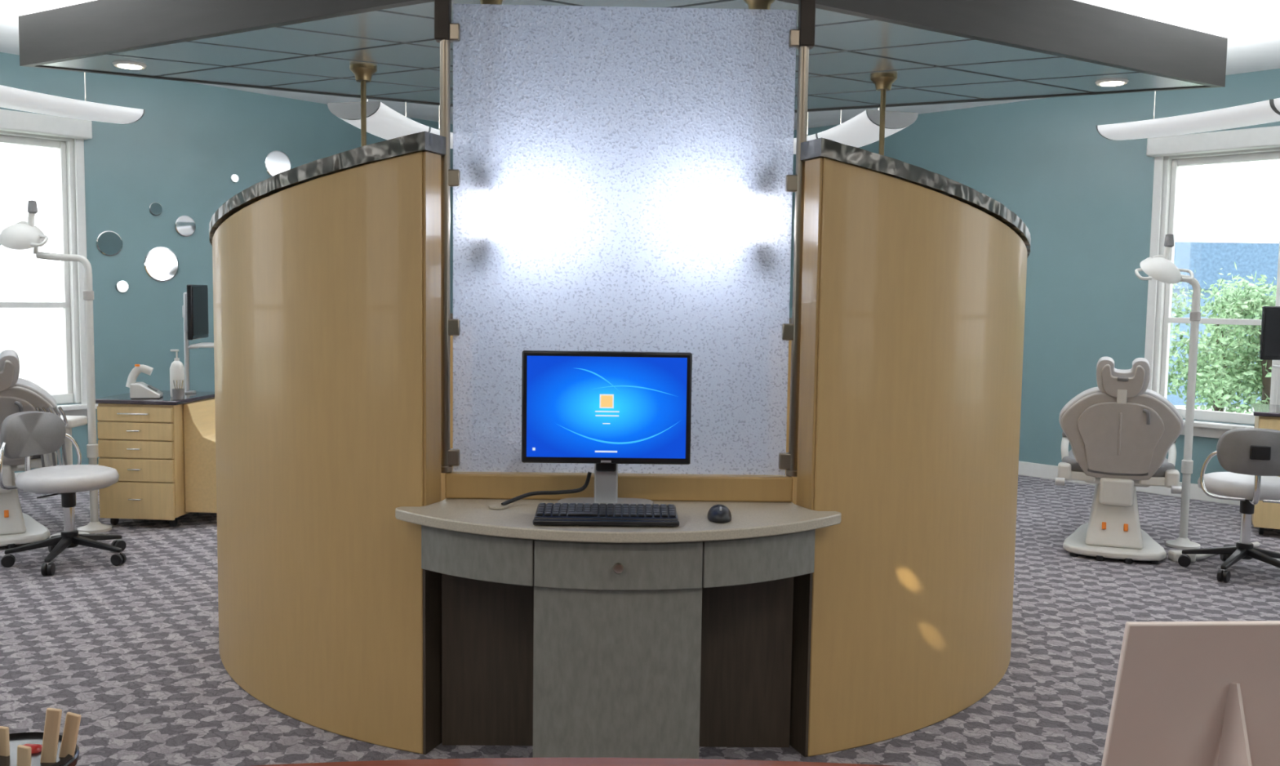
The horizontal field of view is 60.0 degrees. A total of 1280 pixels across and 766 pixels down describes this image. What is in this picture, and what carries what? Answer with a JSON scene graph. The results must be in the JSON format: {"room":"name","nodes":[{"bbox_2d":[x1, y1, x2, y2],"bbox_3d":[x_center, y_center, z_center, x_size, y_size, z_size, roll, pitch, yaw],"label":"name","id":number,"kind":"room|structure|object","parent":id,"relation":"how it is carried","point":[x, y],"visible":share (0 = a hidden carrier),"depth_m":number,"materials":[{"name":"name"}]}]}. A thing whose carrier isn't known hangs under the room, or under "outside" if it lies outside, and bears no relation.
{"room":"dental clinic","nodes":[
{"label":"dental clinic","id":0,"kind":"room"},
{"bbox_2d":[0,52,453,472],"bbox_3d":[-3.594,-0.807,8.465,0.150,2.950,6.622,5,6,40],"label":"wall","id":1,"kind":"structure","parent":0,"point":[182,156],"depth_m":8.32,"materials":[{"name":"teal paint"}]},
{"bbox_2d":[0,130,68,141],"bbox_3d":[-4.312,-1.708,7.539,0.130,0.045,0.770,5,6,40],"label":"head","id":2,"kind":"object","parent":1,"relation":"attached to","point":[2,132],"visible":0.56,"depth_m":7.62},
{"bbox_2d":[0,109,92,139],"bbox_3d":[-4.213,-1.757,7.450,0.100,0.130,1.000,5,6,40],"label":"valance","id":3,"kind":"object","parent":1,"relation":"attached to","point":[10,121],"visible":0.95,"depth_m":7.56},
{"bbox_2d":[14,463,98,478],"bbox_3d":[-3.550,0.614,8.525,0.019,0.110,6.592,5,6,41],"label":"baseboard","id":4,"kind":"structure","parent":1,"relation":"attached to","point":[15,473],"depth_m":7.64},
{"bbox_2d":[50,393,73,404],"bbox_3d":[-4.334,0.129,7.684,0.050,0.070,0.770,5,6,40],"label":"rail","id":5,"kind":"object","parent":1,"relation":"attached to","point":[60,398],"visible":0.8,"depth_m":7.91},
{"bbox_2d":[57,142,72,393],"bbox_3d":[-4.093,-0.803,7.898,0.050,1.800,0.035,5,6,41],"label":"stile","id":6,"kind":"object","parent":1,"relation":"attached to","point":[62,150],"visible":1,"depth_m":7.88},
{"bbox_2d":[58,409,87,416],"bbox_3d":[-4.274,0.244,7.640,0.021,0.070,0.940,5,6,41],"label":"apron","id":7,"kind":"object","parent":1,"relation":"attached to","point":[76,412],"visible":0.02,"depth_m":7.91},
{"bbox_2d":[64,137,87,409],"bbox_3d":[-4.033,-0.805,7.929,0.161,2.000,0.090,5,6,41],"label":"window frame","id":8,"kind":"structure","parent":1,"relation":"attached to","point":[70,153],"depth_m":7.87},
{"bbox_2d":[57,403,97,411],"bbox_3d":[-4.248,0.191,7.614,0.090,0.035,1.020,5,6,40],"label":"sill","id":9,"kind":"structure","parent":1,"relation":"attached to","point":[71,406],"depth_m":7.84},
{"bbox_2d":[96,231,122,255],"bbox_3d":[-3.842,-1.010,8.027,0.180,0.180,0.015,-4,7,-44],"label":"round wall mirror","id":10,"kind":"object","parent":1,"relation":"attached to","point":[108,242],"visible":1,"depth_m":8.02,"materials":[{"name":"silver metal"}]},
{"bbox_2d":[115,280,128,292],"bbox_3d":[-3.790,-0.706,8.116,0.015,0.090,0.090,7,7,42],"label":"round wall mirror","id":11,"kind":"object","parent":1,"relation":"attached to","point":[122,286],"visible":1,"depth_m":8.11,"materials":[{"name":"silver metal"}]},
{"bbox_2d":[148,202,162,215],"bbox_3d":[-3.611,-1.298,8.268,0.015,0.096,0.096,5,6,45],"label":"round wall mirror","id":12,"kind":"object","parent":1,"relation":"attached to","point":[155,208],"visible":1,"depth_m":8.26,"materials":[{"name":"silver metal"}]},
{"bbox_2d":[143,246,178,281],"bbox_3d":[-3.594,-0.891,8.328,0.015,0.260,0.260,6,7,43],"label":"round wall mirror","id":13,"kind":"object","parent":1,"relation":"attached to","point":[161,264],"visible":1,"depth_m":8.32,"materials":[{"name":"silver metal"}]},
{"bbox_2d":[174,215,195,236],"bbox_3d":[-3.465,-1.195,8.449,0.015,0.160,0.160,3,5,43],"label":"round wall mirror","id":14,"kind":"object","parent":1,"relation":"attached to","point":[184,225],"visible":1,"depth_m":8.44,"materials":[{"name":"silver metal"}]},
{"bbox_2d":[230,173,239,182],"bbox_3d":[-3.191,-1.610,8.728,0.015,0.066,0.066,3,5,42],"label":"round wall mirror","id":15,"kind":"object","parent":1,"relation":"attached to","point":[234,178],"visible":1,"depth_m":8.72,"materials":[{"name":"silver metal"}]},
{"bbox_2d":[264,151,291,177],"bbox_3d":[-2.941,-1.769,9.005,0.015,0.230,0.230,3,5,43],"label":"round wall mirror","id":16,"kind":"object","parent":1,"relation":"attached to","point":[276,162],"visible":0.71,"depth_m":8.99,"materials":[{"name":"silver metal"}]},
{"bbox_2d":[327,102,360,128],"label":"linear light","id":17,"kind":"object","parent":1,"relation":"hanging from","point":[349,112],"depth_m":6.50,"materials":[{"name":"metal"}]},
{"bbox_2d":[17,0,1227,112],"bbox_3d":[-0.043,-1.601,4.516,5.110,0.634,2.880,1,5,-1],"label":"ceiling canopy","id":18,"kind":"object","parent":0,"point":[939,51],"depth_m":4.32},
{"bbox_2d":[0,474,1279,765],"bbox_3d":[-0.084,1.132,3.996,11.500,0.100,14.485,1,5,-1],"label":"floor","id":19,"kind":"structure","parent":0,"point":[131,648],"depth_m":4.42,"materials":[{"name":"carpet"}]},
{"bbox_2d":[0,349,58,548],"bbox_3d":[-3.669,0.315,6.270,0.630,1.065,1.336,-2,5,-31],"label":"dental chair","id":20,"kind":"object","parent":19,"relation":"on","point":[17,394],"visible":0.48,"depth_m":5.94,"materials":[{"name":"white plastic"}]},
{"bbox_2d":[0,349,19,386],"bbox_3d":[-3.360,-0.066,5.733,0.264,0.203,0.070,-2,29,-31],"label":"cushion","id":21,"kind":"object","parent":20,"relation":"on","point":[9,358],"depth_m":5.73,"materials":[{"name":"leather"}]},
{"bbox_2d":[31,454,40,458],"bbox_3d":[-3.733,0.352,6.380,0.578,0.070,1.088,-2,5,-31],"label":"seat cushion","id":22,"kind":"object","parent":20,"relation":"on","point":[38,456],"depth_m":6.05,"materials":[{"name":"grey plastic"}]},
{"bbox_2d":[14,377,57,413],"bbox_3d":[-3.442,0.207,5.885,0.620,0.507,0.075,-2,29,-31],"label":"backrest cushion","id":23,"kind":"object","parent":20,"relation":"on","point":[24,384],"depth_m":5.88,"materials":[{"name":"leather"}]},
{"bbox_2d":[0,200,111,533],"bbox_3d":[-3.335,-0.088,6.284,0.592,1.875,0.231,1,5,-1],"label":"light","id":24,"kind":"object","parent":19,"relation":"on","point":[22,235],"depth_m":6.27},
{"bbox_2d":[35,405,89,537],"bbox_3d":[-3.142,0.494,6.043,0.200,0.759,0.291,1,5,-1],"label":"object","id":25,"kind":"object","parent":19,"relation":"on","point":[70,421],"visible":0.23,"depth_m":5.99,"materials":[{"name":"white plastic"}]},
{"bbox_2d":[60,415,87,428],"bbox_3d":[-3.139,0.212,6.046,0.160,0.050,0.200,1,5,-1],"label":"tray","id":26,"kind":"object","parent":25,"relation":"on","point":[70,421],"depth_m":6.02,"materials":[{"name":"white plastic"}]},
{"bbox_2d":[0,410,126,575],"bbox_3d":[-2.912,0.532,5.630,0.596,0.753,0.564,-3,6,-43],"label":"stool","id":27,"kind":"object","parent":19,"relation":"on","point":[26,434],"visible":1,"depth_m":5.59,"materials":[{"name":"white leather"}]},
{"bbox_2d":[14,464,119,493],"bbox_3d":[-2.894,0.482,5.610,0.470,0.082,0.470,3,5,21],"label":"seat cushion","id":28,"kind":"object","parent":27,"relation":"on","point":[68,478],"depth_m":5.47,"materials":[{"name":"leather"}]},
{"bbox_2d":[95,390,217,526],"bbox_3d":[-2.779,0.451,6.689,0.753,0.750,0.621,1,5,5],"label":"cabinet","id":29,"kind":"object","parent":19,"relation":"on","point":[162,450],"visible":0.88,"depth_m":6.42,"materials":[{"name":"beige wood"}]},
{"bbox_2d":[125,364,163,398],"bbox_3d":[-2.919,-0.013,6.519,0.192,0.196,0.160,-1,5,-16],"label":"desk phone","id":30,"kind":"object","parent":29,"relation":"on","point":[137,389],"visible":1,"depth_m":6.48,"materials":[{"name":"plastic"}]},
{"bbox_2d":[95,390,214,404],"bbox_3d":[-2.889,0.087,6.676,0.520,0.025,0.610,1,5,5],"label":"countertop","id":31,"kind":"structure","parent":29,"relation":"on","point":[124,398],"depth_m":6.44,"materials":[{"name":"black stone"}]},
{"bbox_2d":[169,349,184,396],"bbox_3d":[-2.744,-0.058,6.573,0.080,0.281,0.080,1,5,-1],"label":"sanitizer bottle","id":32,"kind":"object","parent":29,"relation":"on","point":[176,368],"visible":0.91,"depth_m":6.54,"materials":[{"name":"white plastic"}]},
{"bbox_2d":[172,380,184,399],"bbox_3d":[-2.683,0.039,6.441,0.066,0.110,0.066,1,5,-1],"label":"cup","id":33,"kind":"object","parent":29,"relation":"on","point":[177,393],"visible":1,"depth_m":6.42,"materials":[{"name":"grey plastic"}]},
{"bbox_2d":[182,284,213,393],"bbox_3d":[-2.706,-0.270,6.819,0.260,0.665,0.420,0,5,-9],"label":"monitor","id":34,"kind":"object","parent":29,"relation":"on","point":[195,307],"visible":0.82,"depth_m":6.76,"materials":[{"name":"black plastic"}]},
{"bbox_2d":[190,342,213,347],"bbox_3d":[-2.660,-0.234,6.849,0.160,0.018,0.300,0,5,-9],"label":"keyboard tray","id":35,"kind":"object","parent":34,"relation":"on","point":[203,344],"depth_m":6.71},
{"bbox_2d":[208,131,453,753],"bbox_3d":[-1.245,0.078,4.692,0.984,1.858,2.982,0,5,-7],"label":"wall","id":36,"kind":"structure","parent":19,"relation":"on","point":[317,264],"depth_m":3.45,"materials":[{"name":"brown wood"}]},
{"bbox_2d":[422,151,440,506],"bbox_3d":[-0.619,-0.143,3.303,0.010,1.068,0.090,2,5,20],"label":"wall end panel","id":37,"kind":"object","parent":36,"relation":"attached to","point":[431,162],"visible":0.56,"depth_m":3.29,"materials":[{"name":"brown wood"}]},
{"bbox_2d":[422,568,441,754],"bbox_3d":[-0.630,0.756,3.382,0.009,0.733,0.109,2,5,20],"label":"panel","id":38,"kind":"object","parent":36,"relation":"attached to","point":[432,580],"visible":0.64,"depth_m":3.37,"materials":[{"name":"laminate"}]},
{"bbox_2d":[248,756,896,765],"bbox_3d":[-0.020,0.835,0.525,1.955,1.050,0.728,1,5,-1],"label":"tabletop","id":39,"kind":"object","parent":19,"relation":"on","point":[532,761],"visible":1,"depth_m":0.83,"materials":[{"name":"brown wood"}]},
{"bbox_2d":[0,706,81,765],"bbox_3d":[-0.387,0.243,0.675,0.082,0.095,0.082,5,6,44],"label":"cup","id":40,"kind":"object","parent":39,"relation":"on","point":[50,747],"visible":1,"depth_m":0.68,"materials":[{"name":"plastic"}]},
{"bbox_2d":[1101,620,1279,765],"bbox_3d":[0.364,0.216,0.600,0.210,0.174,0.090,0,5,-4],"label":"sign","id":41,"kind":"object","parent":39,"relation":"on","point":[1186,693],"visible":1,"depth_m":0.60,"materials":[{"name":"plastic"}]},
{"bbox_2d":[395,470,841,758],"bbox_3d":[-0.066,0.720,3.248,1.313,0.843,0.520,1,5,-1],"label":"desk","id":42,"kind":"object","parent":19,"relation":"on","point":[557,640],"depth_m":3.11,"materials":[{"name":"grey laminate"}]},
{"bbox_2d":[488,471,591,509],"bbox_3d":[-0.299,0.317,3.318,0.313,0.095,0.056,-1,5,-24],"label":"power cable","id":43,"kind":"object","parent":42,"relation":"on","point":[504,504],"visible":1,"depth_m":3.33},
{"bbox_2d":[532,502,679,526],"bbox_3d":[-0.093,0.365,3.099,0.400,0.034,0.165,1,5,-1],"label":"keyboard","id":44,"kind":"object","parent":42,"relation":"on","point":[548,513],"visible":1,"depth_m":3.05,"materials":[{"name":"black plastic"}]},
{"bbox_2d":[521,350,692,504],"bbox_3d":[-0.099,0.137,3.285,0.493,0.466,0.161,1,5,-1],"label":"computer monitor","id":45,"kind":"object","parent":42,"relation":"on","point":[606,410],"visible":0.91,"depth_m":3.22,"materials":[{"name":"black plastic"}]},
{"bbox_2d":[395,497,841,542],"bbox_3d":[-0.061,0.392,3.221,1.313,0.030,0.520,1,5,-1],"label":"countertop","id":46,"kind":"structure","parent":42,"relation":"on","point":[749,519],"depth_m":3.11,"materials":[{"name":"beige laminate"}]},
{"bbox_2d":[434,0,815,476],"bbox_3d":[-0.053,-0.454,3.373,1.135,1.477,0.052,1,5,-1],"label":"glass screen","id":47,"kind":"object","parent":42,"relation":"on","point":[621,179],"visible":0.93,"depth_m":3.37,"materials":[{"name":"white glass"}]},
{"bbox_2d":[707,503,731,522],"bbox_3d":[0.226,0.366,3.144,0.068,0.041,0.116,1,5,-1],"label":"computer mouse","id":48,"kind":"object","parent":42,"relation":"on","point":[718,513],"visible":1,"depth_m":3.11,"materials":[{"name":"black plastic"}]},
{"bbox_2d":[785,137,1031,755],"bbox_3d":[1.079,0.107,4.732,0.983,1.858,2.981,1,5,5],"label":"wall","id":49,"kind":"structure","parent":19,"relation":"on","point":[922,304],"depth_m":3.48,"materials":[{"name":"brown wood"}]},
{"bbox_2d":[789,572,813,756],"bbox_3d":[0.493,0.770,3.401,0.009,0.733,0.109,-1,5,-22],"label":"panel","id":50,"kind":"object","parent":49,"relation":"attached to","point":[802,584],"visible":0.64,"depth_m":3.39,"materials":[{"name":"laminate"}]},
{"bbox_2d":[796,157,822,510],"bbox_3d":[0.507,-0.129,3.323,0.010,1.068,0.090,-1,5,-22],"label":"wall end panel","id":51,"kind":"object","parent":49,"relation":"attached to","point":[814,167],"visible":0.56,"depth_m":3.31,"materials":[{"name":"brown wood"}]},
{"bbox_2d":[1054,356,1183,564],"bbox_3d":[2.773,0.373,6.453,0.630,1.099,1.211,3,5,22],"label":"dental chair","id":52,"kind":"object","parent":19,"relation":"on","point":[1121,432],"visible":1,"depth_m":5.99,"materials":[{"name":"white plastic"}]},
{"bbox_2d":[1062,448,1174,476],"bbox_3d":[2.796,0.433,6.515,0.578,0.070,1.088,3,5,22],"label":"seat cushion","id":53,"kind":"object","parent":52,"relation":"on","point":[1073,465],"depth_m":6.02,"materials":[{"name":"grey leather"}]},
{"bbox_2d":[1058,386,1183,467],"bbox_3d":[2.607,0.272,6.029,0.620,0.507,0.075,3,17,22],"label":"backrest cushion","id":54,"kind":"object","parent":52,"relation":"on","point":[1074,462],"depth_m":5.98,"materials":[{"name":"leather"}]},
{"bbox_2d":[1096,356,1150,394],"bbox_3d":[2.578,-0.032,5.921,0.264,0.203,0.070,3,17,22],"label":"cushion","id":55,"kind":"object","parent":52,"relation":"on","point":[1138,377],"depth_m":5.89,"materials":[{"name":"leather"}]},
{"bbox_2d":[1134,233,1200,549],"bbox_3d":[2.979,0.052,6.262,0.491,1.775,0.193,0,5,-10],"label":"light","id":56,"kind":"object","parent":19,"relation":"on","point":[1160,268],"visible":1,"depth_m":6.26,"materials":[{"name":"white plastic"}]},
{"bbox_2d":[1168,541,1259,561],"bbox_3d":[3.217,0.929,6.144,0.765,0.050,0.116,-1,5,-26],"label":"supply hose","id":57,"kind":"object","parent":19,"relation":"on","point":[1174,555],"visible":0.35,"depth_m":6.00,"materials":[{"name":"white plastic"}]},
{"bbox_2d":[1177,427,1279,582],"bbox_3d":[3.119,0.595,5.716,0.583,0.783,0.624,3,5,21],"label":"stool","id":58,"kind":"object","parent":19,"relation":"on","point":[1251,455],"visible":1,"depth_m":5.53,"materials":[{"name":"white leather"}]},
{"bbox_2d":[1197,471,1279,500],"bbox_3d":[3.135,0.528,5.713,0.470,0.082,0.470,3,5,21],"label":"seat cushion","id":59,"kind":"object","parent":58,"relation":"on","point":[1219,485],"depth_m":5.59,"materials":[{"name":"leather"}]},
{"bbox_2d":[1249,403,1279,534],"bbox_3d":[4.126,0.544,6.737,0.753,0.750,0.621,3,5,27],"label":"base cabinet","id":60,"kind":"object","parent":19,"relation":"on","point":[1266,514],"visible":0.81,"depth_m":6.62,"materials":[{"name":"brown wood"}]},
{"bbox_2d":[1249,403,1279,417],"bbox_3d":[4.030,0.176,6.766,0.520,0.025,0.610,3,5,27],"label":"countertop","id":61,"kind":"structure","parent":60,"relation":"on","point":[1261,410],"depth_m":6.73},
{"bbox_2d":[1259,306,1279,368],"bbox_3d":[4.043,-0.155,6.817,0.420,0.625,0.260,2,5,9],"label":"monitor","id":62,"kind":"object","parent":61,"relation":"on","point":[1269,349],"visible":1,"depth_m":6.82,"materials":[{"name":"black plastic"}]},
{"bbox_2d":[1272,364,1279,368],"bbox_3d":[4.054,-0.094,6.769,0.300,0.018,0.160,2,5,9],"label":"keyboard tray","id":63,"kind":"object","parent":62,"relation":"on","point":[1273,366],"depth_m":6.81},
{"bbox_2d":[0,0,1279,129],"bbox_3d":[-0.041,-1.908,3.751,11.500,0.100,14.485,1,5,-1],"label":"ceiling","id":64,"kind":"structure","parent":0,"point":[1251,28],"depth_m":6.45,"materials":[{"name":"paint"}]},
{"bbox_2d":[0,72,145,124],"bbox_3d":[-3.341,-1.698,5.277,0.283,0.646,2.524,2,5,14],"label":"linear light","id":65,"kind":"object","parent":64,"relation":"hanging from","point":[11,98],"visible":0.89,"depth_m":5.94,"materials":[{"name":"metal"}]},
{"bbox_2d":[111,61,146,70],"bbox_3d":[-2.124,-1.318,4.615,0.132,0.012,0.132,1,5,-1],"label":"recessed light","id":66,"kind":"object","parent":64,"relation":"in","point":[122,64],"visible":1,"depth_m":4.59,"materials":[{"name":"white"}]},
{"bbox_2d":[349,63,377,146],"bbox_3d":[-1.151,-0.804,4.622,0.110,1.010,0.110,1,5,-1],"label":"support pole","id":67,"kind":"object","parent":64,"relation":"hanging from","point":[363,73],"visible":0.39,"depth_m":4.58,"materials":[{"name":"gold metal"}]},
{"bbox_2d":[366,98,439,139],"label":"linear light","id":68,"kind":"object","parent":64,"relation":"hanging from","point":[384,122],"depth_m":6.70,"materials":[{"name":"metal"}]},
{"bbox_2d":[480,0,502,4],"bbox_3d":[-0.458,-0.799,3.402,0.110,0.805,0.110,1,5,-1],"label":"pendant lamp","id":69,"kind":"object","parent":64,"relation":"hanging from","point":[482,2],"visible":0.18,"depth_m":3.35,"materials":[{"name":"gold metal"}]},
{"bbox_2d":[742,0,775,9],"bbox_3d":[0.360,-0.789,3.416,0.110,0.805,0.110,1,5,-1],"label":"pendant lamp","id":70,"kind":"object","parent":64,"relation":"hanging from","point":[752,4],"visible":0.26,"depth_m":3.36,"materials":[{"name":"gold metal"}]},
{"bbox_2d":[793,107,918,154],"bbox_3d":[1.299,-1.804,7.150,0.343,0.606,1.324,-1,5,-17],"label":"linear light","id":71,"kind":"object","parent":64,"relation":"hanging from","point":[862,130],"visible":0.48,"depth_m":6.65,"materials":[{"name":"metal"}]},
{"bbox_2d":[870,72,897,155],"bbox_3d":[1.009,-0.777,4.660,0.110,1.010,0.110,1,5,-1],"label":"pendant lamp","id":72,"kind":"object","parent":64,"relation":"hanging from","point":[883,82],"visible":0.33,"depth_m":4.62,"materials":[{"name":"gold metal"}]},
{"bbox_2d":[1095,79,1128,86],"bbox_3d":[1.995,-1.266,4.686,0.132,0.012,0.132,1,5,-1],"label":"recessed light","id":73,"kind":"object","parent":64,"relation":"in","point":[1107,82],"visible":1,"depth_m":4.66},
{"bbox_2d":[1096,91,1279,140],"bbox_3d":[3.197,-1.616,5.390,0.283,0.646,2.524,-1,5,-16],"label":"linear light","id":74,"kind":"object","parent":64,"relation":"hanging from","point":[1266,111],"visible":0.95,"depth_m":5.87,"materials":[{"name":"metal"}]},
{"bbox_2d":[789,68,1279,484],"bbox_3d":[3.317,-0.720,8.586,0.150,2.950,6.622,-3,6,-42],"label":"wall","id":75,"kind":"structure","parent":0,"point":[1083,197],"depth_m":8.49,"materials":[{"name":"teal paint"}]},
{"bbox_2d":[1017,460,1239,505],"bbox_3d":[3.235,0.699,8.643,0.019,0.110,6.592,-3,6,-42],"label":"baseboard","id":76,"kind":"structure","parent":75,"relation":"attached to","point":[1027,468],"depth_m":8.16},
{"bbox_2d":[1144,155,1173,394],"bbox_3d":[3.774,-0.707,8.065,0.161,2.000,0.090,-3,6,-42],"label":"window frame","id":77,"kind":"structure","parent":75,"relation":"attached to","point":[1158,161],"depth_m":8.01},
{"bbox_2d":[1160,160,1178,398],"bbox_3d":[3.835,-0.703,8.036,0.050,1.800,0.035,-3,6,-43],"label":"stile","id":78,"kind":"object","parent":75,"relation":"attached to","point":[1175,169],"visible":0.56,"depth_m":8.02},
{"bbox_2d":[1163,317,1262,325],"bbox_3d":[4.080,-0.432,7.786,0.050,0.040,0.770,-3,6,-42],"label":"meeting rail","id":79,"kind":"object","parent":78,"relation":"attached to","point":[1173,320],"visible":0.77,"depth_m":7.77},
{"bbox_2d":[1173,151,1279,166],"bbox_3d":[4.107,-1.556,7.706,0.050,0.050,0.770,-3,6,-42],"label":"rail","id":80,"kind":"object","parent":78,"relation":"attached to","point":[1268,155],"visible":1,"depth_m":7.69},
{"bbox_2d":[1180,426,1227,438],"bbox_3d":[3.999,0.347,7.784,0.021,0.070,0.940,-3,6,-42],"label":"apron","id":81,"kind":"object","parent":75,"relation":"attached to","point":[1197,431],"visible":0.18,"depth_m":7.79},
{"bbox_2d":[1146,125,1279,157],"bbox_3d":[3.994,-1.654,7.593,0.100,0.130,1.000,-3,6,-42],"label":"valance","id":82,"kind":"object","parent":75,"relation":"attached to","point":[1267,137],"visible":0.98,"depth_m":7.59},
{"bbox_2d":[1176,407,1254,424],"bbox_3d":[4.060,0.234,7.830,0.050,0.070,0.770,-3,6,-42],"label":"rail","id":83,"kind":"object","parent":75,"relation":"attached to","point":[1202,415],"visible":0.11,"depth_m":7.77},
{"bbox_2d":[1182,419,1254,430],"bbox_3d":[3.974,0.294,7.757,0.090,0.035,1.020,-3,6,-42],"label":"sill","id":84,"kind":"structure","parent":75,"relation":"attached to","point":[1196,424],"depth_m":7.67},
{"bbox_2d":[1168,146,1279,159],"bbox_3d":[4.089,-1.602,7.685,0.130,0.045,0.770,-3,6,-42],"label":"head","id":85,"kind":"object","parent":75,"relation":"attached to","point":[1268,149],"visible":0.56,"depth_m":7.66},
{"bbox_2d":[1269,237,1279,404],"bbox_3d":[4.332,-0.653,7.497,0.050,1.800,0.035,-3,6,-43],"label":"stile","id":86,"kind":"object","parent":75,"relation":"attached to","point":[1278,264],"visible":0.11,"depth_m":7.50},
{"bbox_2d":[1272,289,1279,404],"bbox_3d":[4.356,-0.648,7.434,0.161,2.000,0.090,-3,6,-42],"label":"window frame","id":87,"kind":"structure","parent":75,"relation":"attached to","point":[1276,371],"depth_m":7.46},
{"label":"outside","id":88,"kind":"structure","parent":0,"visible":0},
{"bbox_2d":[0,339,1253,413],"bbox_3d":[-0.146,1.116,7.613,60.000,0.050,55.000,1,5,-1],"label":"lawn","id":89,"kind":"structure","parent":88,"point":[42,362],"depth_m":24.56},
{"bbox_2d":[1166,288,1275,405],"bbox_3d":[8.861,-0.745,20.153,4.600,1.900,4.000,1,5,-1],"label":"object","id":90,"kind":"object","parent":89,"relation":"on","point":[1174,399],"visible":0.02,"depth_m":18.14,"materials":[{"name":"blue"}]},
{"bbox_2d":[1173,241,1279,289],"bbox_3d":[8.879,-2.066,20.047,5.200,0.750,4.400,1,5,-1],"label":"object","id":91,"kind":"structure","parent":90,"relation":"on","point":[1205,260],"depth_m":17.86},
{"bbox_2d":[1167,260,1276,413],"bbox_3d":[7.698,-0.517,14.522,2.798,2.327,3.606,0,5,-4],"label":"tree","id":92,"kind":"object","parent":89,"relation":"on","point":[1176,383],"visible":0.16,"depth_m":14.44,"materials":[{"name":"green plant"}]},
{"bbox_2d":[1173,262,1276,413],"bbox_3d":[7.209,-0.279,12.507,2.248,2.225,1.972,-2,5,-32],"label":"tree","id":93,"kind":"object","parent":89,"relation":"on","point":[1253,300],"visible":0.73,"depth_m":12.55,"materials":[{"name":"green plant"}]},
{"bbox_2d":[1210,311,1259,363],"bbox_3d":[8.195,-0.242,12.778,3.228,2.221,2.299,3,5,23],"label":"tree","id":94,"kind":"object","parent":89,"relation":"on","point":[1212,330],"visible":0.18,"depth_m":13.38,"materials":[{"name":"green plant"}]},
{"label":"stile","id":95,"kind":"object","parent":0,"visible":0},
{"bbox_2d":[0,134,64,148],"bbox_3d":[-4.332,-1.662,7.559,0.050,0.050,0.770,5,6,40],"label":"rail","id":96,"kind":"object","parent":95,"relation":"attached to","point":[3,138],"visible":1,"depth_m":7.66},
{"bbox_2d":[0,302,70,307],"bbox_3d":[-4.336,-0.538,7.640,0.050,0.040,0.770,5,6,41],"label":"meeting rail","id":97,"kind":"object","parent":95,"relation":"attached to","point":[2,304],"visible":1,"depth_m":7.73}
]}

